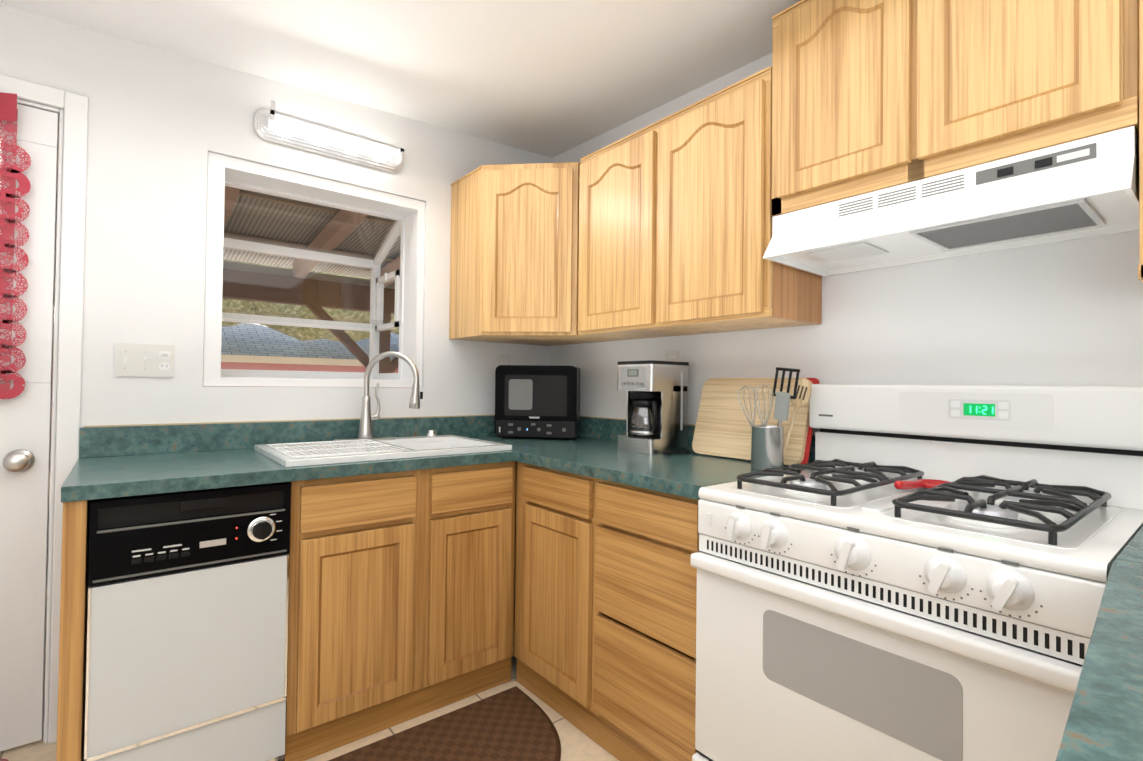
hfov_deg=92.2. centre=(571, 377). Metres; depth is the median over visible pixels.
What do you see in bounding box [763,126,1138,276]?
range hood
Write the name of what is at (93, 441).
backsplash
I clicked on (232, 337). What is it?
neighbor roof
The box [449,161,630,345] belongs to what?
upper cabinet
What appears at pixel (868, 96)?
upper cabinet
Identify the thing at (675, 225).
upper cabinet
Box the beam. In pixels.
[55,261,398,372]
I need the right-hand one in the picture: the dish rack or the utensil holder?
the utensil holder
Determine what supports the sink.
in the countertop at (112, 461)
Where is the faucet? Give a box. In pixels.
[333,351,422,440]
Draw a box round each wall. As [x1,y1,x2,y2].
[0,5,551,606]
[50,362,410,458]
[549,53,1142,433]
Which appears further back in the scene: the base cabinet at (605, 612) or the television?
the television
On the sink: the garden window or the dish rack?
the dish rack
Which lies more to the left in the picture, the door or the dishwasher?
the door
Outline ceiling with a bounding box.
[0,0,800,157]
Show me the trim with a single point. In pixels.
(315, 420)
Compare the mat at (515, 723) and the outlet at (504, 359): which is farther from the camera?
the outlet at (504, 359)
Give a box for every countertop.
[61,448,512,501]
[68,444,271,475]
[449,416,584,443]
[509,417,814,499]
[1056,526,1142,760]
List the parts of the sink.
sink hole cap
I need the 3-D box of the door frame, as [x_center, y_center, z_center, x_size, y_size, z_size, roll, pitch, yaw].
[-2.066,0.113,1.565,1.006,2.118,0.164,1,-1,-39]
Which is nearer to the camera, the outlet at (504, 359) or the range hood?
the range hood
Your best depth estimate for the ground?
3.86 m
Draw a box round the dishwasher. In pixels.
[84,482,290,760]
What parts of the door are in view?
door knob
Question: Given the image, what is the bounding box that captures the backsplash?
[79,417,448,455]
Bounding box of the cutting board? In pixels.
[692,378,812,465]
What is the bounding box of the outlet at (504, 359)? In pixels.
[498,354,510,365]
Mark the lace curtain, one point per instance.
(9, 113)
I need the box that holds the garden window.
[203,152,424,387]
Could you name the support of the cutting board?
on the countertop at (594, 453)
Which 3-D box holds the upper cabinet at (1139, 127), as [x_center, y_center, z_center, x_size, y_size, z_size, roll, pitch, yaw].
[1.406,-0.637,0.897,0.342,0.904,0.648,1,-1,-39]
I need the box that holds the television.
[495,365,579,438]
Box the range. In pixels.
[690,384,1142,760]
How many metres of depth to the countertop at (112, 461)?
1.81 m
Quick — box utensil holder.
[737,367,811,469]
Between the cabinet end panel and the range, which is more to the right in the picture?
the range
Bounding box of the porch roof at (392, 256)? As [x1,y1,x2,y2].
[56,146,400,286]
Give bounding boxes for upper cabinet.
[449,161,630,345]
[578,66,821,338]
[771,0,1142,216]
[1135,124,1142,282]
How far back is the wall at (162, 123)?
2.01 m
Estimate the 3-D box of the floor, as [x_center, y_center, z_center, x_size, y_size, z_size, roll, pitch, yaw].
[-0.064,1.204,0.391,3.500,0.050,4.500,1,-1,-39]
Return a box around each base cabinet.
[284,461,515,760]
[514,462,699,760]
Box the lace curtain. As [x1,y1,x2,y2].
[0,93,30,398]
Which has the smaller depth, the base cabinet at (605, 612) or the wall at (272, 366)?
the base cabinet at (605, 612)
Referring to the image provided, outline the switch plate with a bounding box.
[115,343,173,376]
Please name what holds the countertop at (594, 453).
on the base cabinet
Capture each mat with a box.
[328,686,560,760]
[800,378,819,463]
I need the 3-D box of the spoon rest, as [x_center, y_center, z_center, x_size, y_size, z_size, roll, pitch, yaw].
[0.901,0.272,1.391,0.186,0.027,0.094,1,-1,-39]
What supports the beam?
on the ground
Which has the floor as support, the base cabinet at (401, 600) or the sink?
the base cabinet at (401, 600)
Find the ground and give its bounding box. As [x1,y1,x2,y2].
[44,459,50,699]
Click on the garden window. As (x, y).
(253, 207)
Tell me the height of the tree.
6.818 m
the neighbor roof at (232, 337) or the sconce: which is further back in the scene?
the neighbor roof at (232, 337)
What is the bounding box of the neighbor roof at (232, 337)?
[53,307,398,365]
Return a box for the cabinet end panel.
[56,500,90,760]
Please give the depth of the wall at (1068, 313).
1.59 m
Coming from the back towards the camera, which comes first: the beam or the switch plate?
the beam
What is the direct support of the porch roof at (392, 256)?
on the beam
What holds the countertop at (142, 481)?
on the base cabinet
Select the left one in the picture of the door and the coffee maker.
the door
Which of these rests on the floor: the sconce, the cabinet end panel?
the cabinet end panel
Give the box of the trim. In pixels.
[84,415,814,435]
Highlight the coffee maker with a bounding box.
[617,360,688,453]
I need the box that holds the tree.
[54,259,398,341]
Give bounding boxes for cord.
[661,447,691,454]
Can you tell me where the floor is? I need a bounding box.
[0,607,618,760]
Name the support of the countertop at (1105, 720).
on the base cabinet
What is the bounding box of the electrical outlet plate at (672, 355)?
[665,350,678,361]
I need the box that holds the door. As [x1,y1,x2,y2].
[0,104,58,750]
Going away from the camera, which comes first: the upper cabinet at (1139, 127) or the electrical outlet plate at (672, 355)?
the upper cabinet at (1139, 127)
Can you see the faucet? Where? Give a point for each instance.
(367, 418)
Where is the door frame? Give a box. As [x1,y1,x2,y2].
[0,74,87,743]
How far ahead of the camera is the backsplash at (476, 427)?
2.71 m
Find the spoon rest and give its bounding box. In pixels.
[894,479,949,489]
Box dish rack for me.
[267,439,406,458]
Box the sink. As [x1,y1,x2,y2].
[254,429,511,466]
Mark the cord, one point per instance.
(668, 452)
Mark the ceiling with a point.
(551, 78)
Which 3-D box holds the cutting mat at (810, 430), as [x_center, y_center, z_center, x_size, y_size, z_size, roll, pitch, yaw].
[0.674,0.148,1.961,0.088,0.293,0.391,1,-1,-39]
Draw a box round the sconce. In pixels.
[254,100,403,172]

